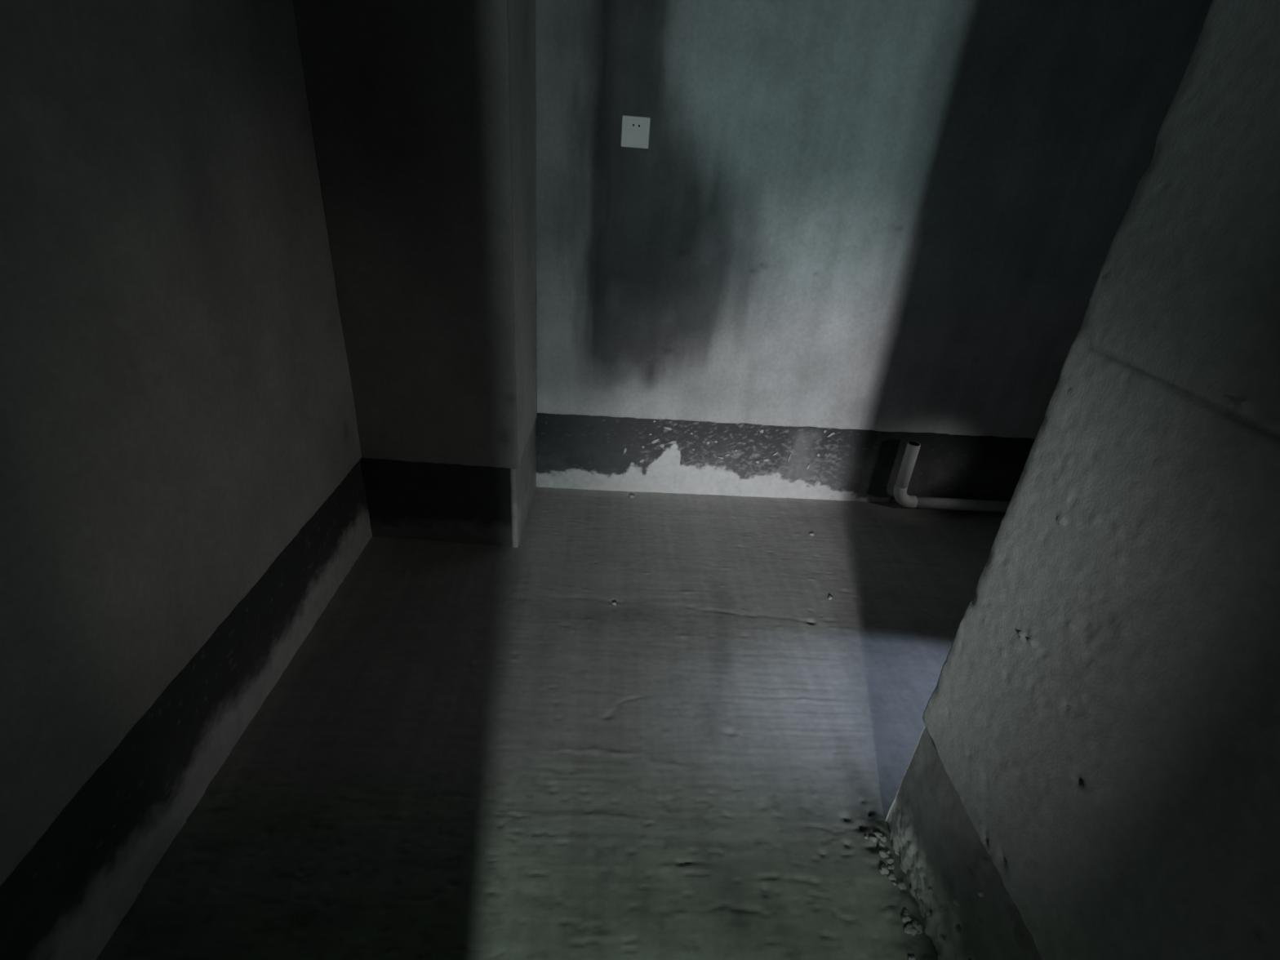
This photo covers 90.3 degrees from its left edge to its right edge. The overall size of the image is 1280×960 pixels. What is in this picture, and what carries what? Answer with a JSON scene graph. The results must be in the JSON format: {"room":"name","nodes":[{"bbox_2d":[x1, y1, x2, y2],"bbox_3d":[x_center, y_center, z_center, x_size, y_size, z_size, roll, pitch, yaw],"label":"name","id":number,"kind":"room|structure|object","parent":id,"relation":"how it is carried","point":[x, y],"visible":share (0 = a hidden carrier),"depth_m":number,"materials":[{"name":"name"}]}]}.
{"room":"unfinished empty room","nodes":[
{"label":"unfinished empty room","id":0,"kind":"room"},
{"bbox_2d":[0,0,361,885],"bbox_3d":[-0.803,-0.549,0.474,0.016,2.341,2.306,3,28,-2],"label":"wall","id":1,"kind":"structure","parent":0,"point":[177,402],"depth_m":1.07,"materials":[{"name":"paint"}]},
{"bbox_2d":[0,460,372,959],"bbox_3d":[-0.904,0.604,1.110,0.004,0.376,2.330,3,28,-2],"label":"baseboard","id":2,"kind":"structure","parent":1,"relation":"attached to","point":[68,896],"depth_m":1.22,"materials":[{"name":"black paint"}]},
{"bbox_2d":[293,0,537,468],"bbox_3d":[-0.557,-1.178,1.676,0.516,2.342,0.448,3,28,-4],"label":"wall","id":3,"kind":"structure","parent":0,"point":[423,113],"depth_m":1.71,"materials":[{"name":"paint"}]},
{"bbox_2d":[96,487,1005,959],"bbox_3d":[0.421,0.544,1.752,2.844,0.038,2.034,3,28,-4],"label":"floor","id":4,"kind":"structure","parent":0,"point":[471,752],"depth_m":1.50,"materials":[{"name":"concrete"}]},
{"bbox_2d":[869,835,876,842],"bbox_3d":[0.494,0.761,1.349,0.015,0.012,0.012,26,35,34],"label":"crumb","id":5,"kind":"object","parent":4,"relation":"on","point":[873,839],"visible":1,"depth_m":1.35,"materials":[{"name":"concrete"}]},
{"bbox_2d":[873,831,882,838],"bbox_3d":[0.507,0.755,1.352,0.018,0.013,0.016,-2,29,-13],"label":"crumb","id":6,"kind":"object","parent":4,"relation":"on","point":[877,834],"visible":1,"depth_m":1.35,"materials":[{"name":"concrete"}]},
{"bbox_2d":[877,840,884,848],"bbox_3d":[0.507,0.768,1.341,0.015,0.013,0.016,-12,32,-28],"label":"crumb","id":7,"kind":"object","parent":4,"relation":"on","point":[881,845],"visible":1,"depth_m":1.34,"materials":[{"name":"concrete"}]},
{"bbox_2d":[880,835,886,842],"bbox_3d":[0.514,0.758,1.346,0.014,0.013,0.013,7,28,4],"label":"crumb","id":8,"kind":"object","parent":4,"relation":"on","point":[882,837],"visible":1,"depth_m":1.34,"materials":[{"name":"concrete"}]},
{"bbox_2d":[879,850,890,857],"bbox_3d":[0.506,0.776,1.316,0.025,0.013,0.014,19,32,25],"label":"crumb","id":9,"kind":"object","parent":4,"relation":"on","point":[883,854],"visible":1,"depth_m":1.31,"materials":[{"name":"concrete"}]},
{"bbox_2d":[880,864,888,875],"bbox_3d":[0.496,0.789,1.289,0.016,0.012,0.019,3,28,-4],"label":"crumb","id":10,"kind":"object","parent":4,"relation":"on","point":[883,867],"visible":1,"depth_m":1.28,"materials":[{"name":"concrete"}]},
{"bbox_2d":[884,857,893,864],"bbox_3d":[0.512,0.781,1.307,0.017,0.014,0.015,7,28,4],"label":"crumb","id":11,"kind":"object","parent":4,"relation":"on","point":[890,860],"visible":1,"depth_m":1.30,"materials":[{"name":"concrete"}]},
{"bbox_2d":[887,864,894,869],"bbox_3d":[0.511,0.788,1.296,0.016,0.009,0.011,0,29,-9],"label":"crumb","id":12,"kind":"object","parent":4,"relation":"on","point":[891,866],"visible":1,"depth_m":1.29,"materials":[{"name":"concrete"}]},
{"bbox_2d":[887,873,896,879],"bbox_3d":[0.505,0.797,1.276,0.015,0.011,0.014,23,33,30],"label":"crumb","id":13,"kind":"object","parent":4,"relation":"on","point":[891,877],"visible":1,"depth_m":1.27,"materials":[{"name":"concrete"}]},
{"bbox_2d":[897,880,906,889],"bbox_3d":[0.519,0.804,1.262,0.018,0.015,0.018,8,28,6],"label":"crumb","id":14,"kind":"object","parent":4,"relation":"on","point":[901,885],"visible":1,"depth_m":1.26,"materials":[{"name":"concrete"}]},
{"bbox_2d":[902,910,909,915],"bbox_3d":[0.509,0.830,1.216,0.012,0.012,0.015,17,31,21],"label":"crumb","id":15,"kind":"object","parent":4,"relation":"on","point":[905,912],"visible":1,"depth_m":1.22,"materials":[{"name":"concrete"}]},
{"bbox_2d":[901,915,911,923],"bbox_3d":[0.505,0.833,1.209,0.019,0.012,0.014,-8,31,-22],"label":"crumb","id":16,"kind":"object","parent":4,"relation":"on","point":[905,918],"visible":1,"depth_m":1.21,"materials":[{"name":"concrete"}]},
{"bbox_2d":[903,923,912,933],"bbox_3d":[0.503,0.841,1.193,0.017,0.015,0.019,8,28,6],"label":"crumb","id":17,"kind":"object","parent":4,"relation":"on","point":[907,929],"visible":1,"depth_m":1.19,"materials":[{"name":"concrete"}]},
{"bbox_2d":[907,955,915,959],"bbox_3d":[0.492,0.866,1.150,0.015,0.011,0.014,15,30,18],"label":"crumb","id":18,"kind":"object","parent":4,"relation":"on","point":[910,957],"visible":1,"depth_m":1.15,"materials":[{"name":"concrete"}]},
{"bbox_2d":[910,925,917,936],"bbox_3d":[0.511,0.842,1.190,0.016,0.012,0.016,-15,34,-32],"label":"crumb","id":19,"kind":"object","parent":4,"relation":"on","point":[913,930],"visible":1,"depth_m":1.19,"materials":[{"name":"concrete"}]},
{"bbox_2d":[911,922,923,933],"bbox_3d":[0.522,0.839,1.195,0.022,0.016,0.014,24,34,31],"label":"crumb","id":20,"kind":"object","parent":4,"relation":"on","point":[919,926],"visible":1,"depth_m":1.19,"materials":[{"name":"concrete"}]},
{"bbox_2d":[893,440,1009,512],"bbox_3d":[1.389,0.000,2.577,0.705,0.288,0.050,3,28,-4],"label":"drain pipe","id":21,"kind":"object","parent":4,"relation":"on","point":[912,450],"visible":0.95,"depth_m":2.60,"materials":[{"name":"grey plastic"}]},
{"bbox_2d":[535,0,1213,438],"bbox_3d":[0.816,-1.223,1.951,2.254,2.324,0.018,3,28,-4],"label":"wall","id":22,"kind":"structure","parent":0,"point":[884,215],"depth_m":2.09,"materials":[{"name":"paint"}]},
{"bbox_2d":[620,115,650,148],"bbox_3d":[-0.014,-1.079,1.974,0.087,0.086,0.010,3,28,-4],"label":"wall socket","id":23,"kind":"object","parent":22,"relation":"attached to","point":[635,131],"visible":1,"depth_m":1.97,"materials":[{"name":"white plastic"}]},
{"bbox_2d":[360,402,1035,547],"bbox_3d":[0.456,0.022,2.374,2.801,0.396,0.438,3,28,-4],"label":"baseboard","id":24,"kind":"structure","parent":22,"relation":"attached to","point":[574,451],"depth_m":2.54,"materials":[{"name":"black paint"}]},
{"bbox_2d":[922,0,1279,959],"bbox_3d":[0.965,-0.365,0.409,0.950,2.347,1.888,26,35,34],"label":"wall","id":25,"kind":"structure","parent":0,"point":[1102,712],"depth_m":0.74,"materials":[{"name":"paint"}]},
{"bbox_2d":[884,724,1043,959],"bbox_3d":[1.205,0.966,0.768,1.308,0.372,1.355,3,28,-4],"label":"baseboard","id":26,"kind":"structure","parent":25,"relation":"attached to","point":[966,907],"depth_m":1.14,"materials":[{"name":"concrete"}]}
]}

